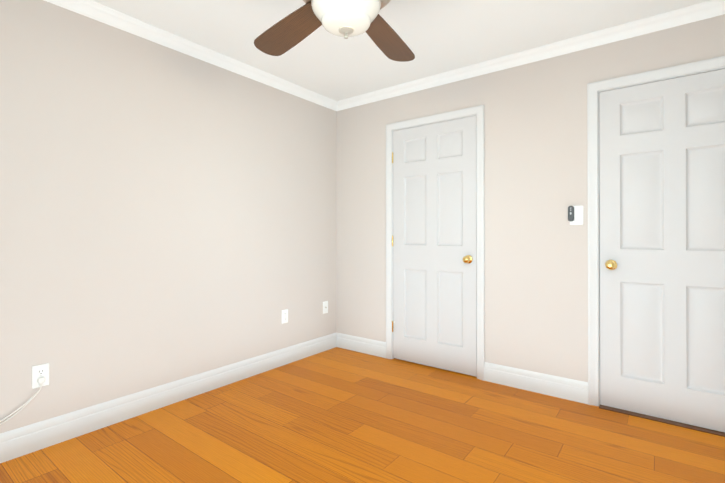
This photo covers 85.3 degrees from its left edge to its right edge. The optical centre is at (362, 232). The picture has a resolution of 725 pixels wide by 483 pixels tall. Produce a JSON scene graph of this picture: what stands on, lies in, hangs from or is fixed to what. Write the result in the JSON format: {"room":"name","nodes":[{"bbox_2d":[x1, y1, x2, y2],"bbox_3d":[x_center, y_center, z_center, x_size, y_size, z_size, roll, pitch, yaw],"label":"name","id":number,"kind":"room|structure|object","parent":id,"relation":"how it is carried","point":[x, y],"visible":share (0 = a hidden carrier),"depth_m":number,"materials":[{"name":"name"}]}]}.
{"room":"empty bedroom","nodes":[
{"label":"empty bedroom","id":0,"kind":"room"},
{"bbox_2d":[0,0,335,432],"bbox_3d":[-1.326,-0.081,2.559,0.120,2.382,3.620,0,0,37],"label":"wall","id":1,"kind":"structure","parent":0,"point":[167,215],"depth_m":2.42,"materials":[{"name":"beige paint"}]},
{"bbox_2d":[32,363,48,388],"bbox_3d":[-1.645,0.736,2.016,0.023,0.114,0.070,0,0,37],"label":"electrical outlet","id":2,"kind":"object","parent":1,"relation":"attached to","point":[40,375],"visible":0.98,"depth_m":2.01,"materials":[{"name":"white plastic"}]},
{"bbox_2d":[0,385,42,424],"bbox_3d":[-1.920,0.940,1.581,0.096,0.328,1.028,0,0,37],"label":"cord","id":3,"kind":"object","parent":2,"relation":"in","point":[27,402],"visible":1,"depth_m":1.95,"materials":[{"name":"white plastic"}]},
{"bbox_2d":[0,333,335,462],"bbox_3d":[-1.272,1.042,2.512,0.016,0.137,3.380,0,0,37],"label":"baseboard","id":4,"kind":"structure","parent":1,"relation":"attached to","point":[24,440],"depth_m":2.40,"materials":[{"name":"white paint"}]},
{"bbox_2d":[44,0,335,110],"bbox_3d":[-1.255,-1.236,2.511,0.058,0.073,3.380,0,0,37],"label":"crown molding","id":5,"kind":"structure","parent":1,"relation":"attached to","point":[94,10],"depth_m":2.60,"materials":[{"name":"white paint"}]},
{"bbox_2d":[282,309,287,323],"bbox_3d":[-0.656,0.710,3.332,0.007,0.114,0.070,0,0,37],"label":"electrical outlet","id":6,"kind":"object","parent":1,"relation":"attached to","point":[285,316],"visible":1,"depth_m":3.33,"materials":[{"name":"white plastic"}]},
{"bbox_2d":[323,301,327,313],"bbox_3d":[-0.347,0.711,3.732,0.016,0.114,0.070,0,0,37],"label":"outlet plate","id":7,"kind":"object","parent":1,"relation":"attached to","point":[325,306],"visible":1,"depth_m":3.73,"materials":[{"name":"white plastic"}]},
{"bbox_2d":[0,347,724,482],"bbox_3d":[-0.042,1.155,1.597,3.320,0.100,3.650,0,0,37],"label":"floor","id":8,"kind":"structure","parent":0,"point":[337,415],"depth_m":2.11,"materials":[{"name":"brown wood"}]},
{"bbox_2d":[599,405,724,436],"bbox_3d":[1.845,1.106,2.321,0.762,0.006,0.156,0,0,37],"label":"door threshold sill","id":9,"kind":"structure","parent":8,"relation":"on","point":[688,426],"depth_m":2.31,"materials":[{"name":"brown wood"}]},
{"bbox_2d":[92,0,709,100],"bbox_3d":[-0.042,-1.327,1.610,3.320,0.100,3.650,0,0,37],"label":"ceiling","id":10,"kind":"structure","parent":0,"point":[438,36],"depth_m":2.48,"materials":[{"name":"white paint"}]},
{"bbox_2d":[254,0,414,61],"bbox_3d":[-0.074,-1.033,1.643,1.241,0.486,1.245,0,0,37],"label":"ceiling fan","id":11,"kind":"object","parent":10,"relation":"hanging from","point":[345,19],"visible":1,"depth_m":1.80,"materials":[{"name":"brown wood"}]},
{"bbox_2d":[336,14,724,381],"bbox_3d":[1.016,-0.078,2.998,3.320,2.382,0.150,0,0,37],"label":"wall","id":12,"kind":"structure","parent":0,"point":[536,242],"depth_m":2.81,"materials":[{"name":"beige paint"}]},
{"bbox_2d":[336,332,385,357],"bbox_3d":[-0.012,1.048,3.668,0.563,0.137,0.016,0,0,37],"label":"baseboard","id":13,"kind":"structure","parent":12,"relation":"attached to","point":[354,343],"depth_m":3.66,"materials":[{"name":"white paint"}]},
{"bbox_2d":[391,116,476,376],"bbox_3d":[0.555,0.104,3.232,0.767,2.000,0.108,0,0,37],"label":"closet door","id":14,"kind":"structure","parent":12,"relation":"in","point":[434,245],"depth_m":3.22,"materials":[{"name":"white paint"}]},
{"bbox_2d":[386,105,484,380],"bbox_3d":[0.600,0.077,3.282,0.886,2.075,0.138,0,0,37],"label":"door frame","id":15,"kind":"structure","parent":12,"relation":"attached to","point":[478,111],"depth_m":3.05,"materials":[{"name":"white paint"}]},
{"bbox_2d":[336,0,724,110],"bbox_3d":[0.945,-1.233,2.927,2.940,0.073,0.058,0,0,37],"label":"crown molding","id":16,"kind":"structure","parent":12,"relation":"attached to","point":[712,8],"depth_m":2.65,"materials":[{"name":"white paint"}]},
{"bbox_2d":[484,362,587,403],"bbox_3d":[1.190,1.043,2.756,0.684,0.137,0.016,0,0,37],"label":"baseboard","id":17,"kind":"structure","parent":12,"relation":"attached to","point":[551,385],"depth_m":2.73,"materials":[{"name":"white paint"}]},
{"bbox_2d":[568,206,582,224],"bbox_3d":[1.402,-0.114,2.591,0.087,0.126,0.030,0,0,37],"label":"light switch","id":18,"kind":"object","parent":12,"relation":"attached to","point":[575,215],"visible":1,"depth_m":2.59,"materials":[{"name":"white plastic"}]},
{"bbox_2d":[587,56,724,405],"bbox_3d":[1.850,0.072,2.333,0.886,2.075,0.139,0,0,37],"label":"door frame","id":19,"kind":"structure","parent":12,"relation":"attached to","point":[593,88],"depth_m":2.53,"materials":[{"name":"white paint"}]},
{"bbox_2d":[599,69,724,431],"bbox_3d":[1.810,0.099,2.280,0.756,2.000,0.108,0,0,37],"label":"entry door","id":20,"kind":"structure","parent":12,"relation":"in","point":[662,234],"depth_m":2.32,"materials":[{"name":"white paint"}]}
]}

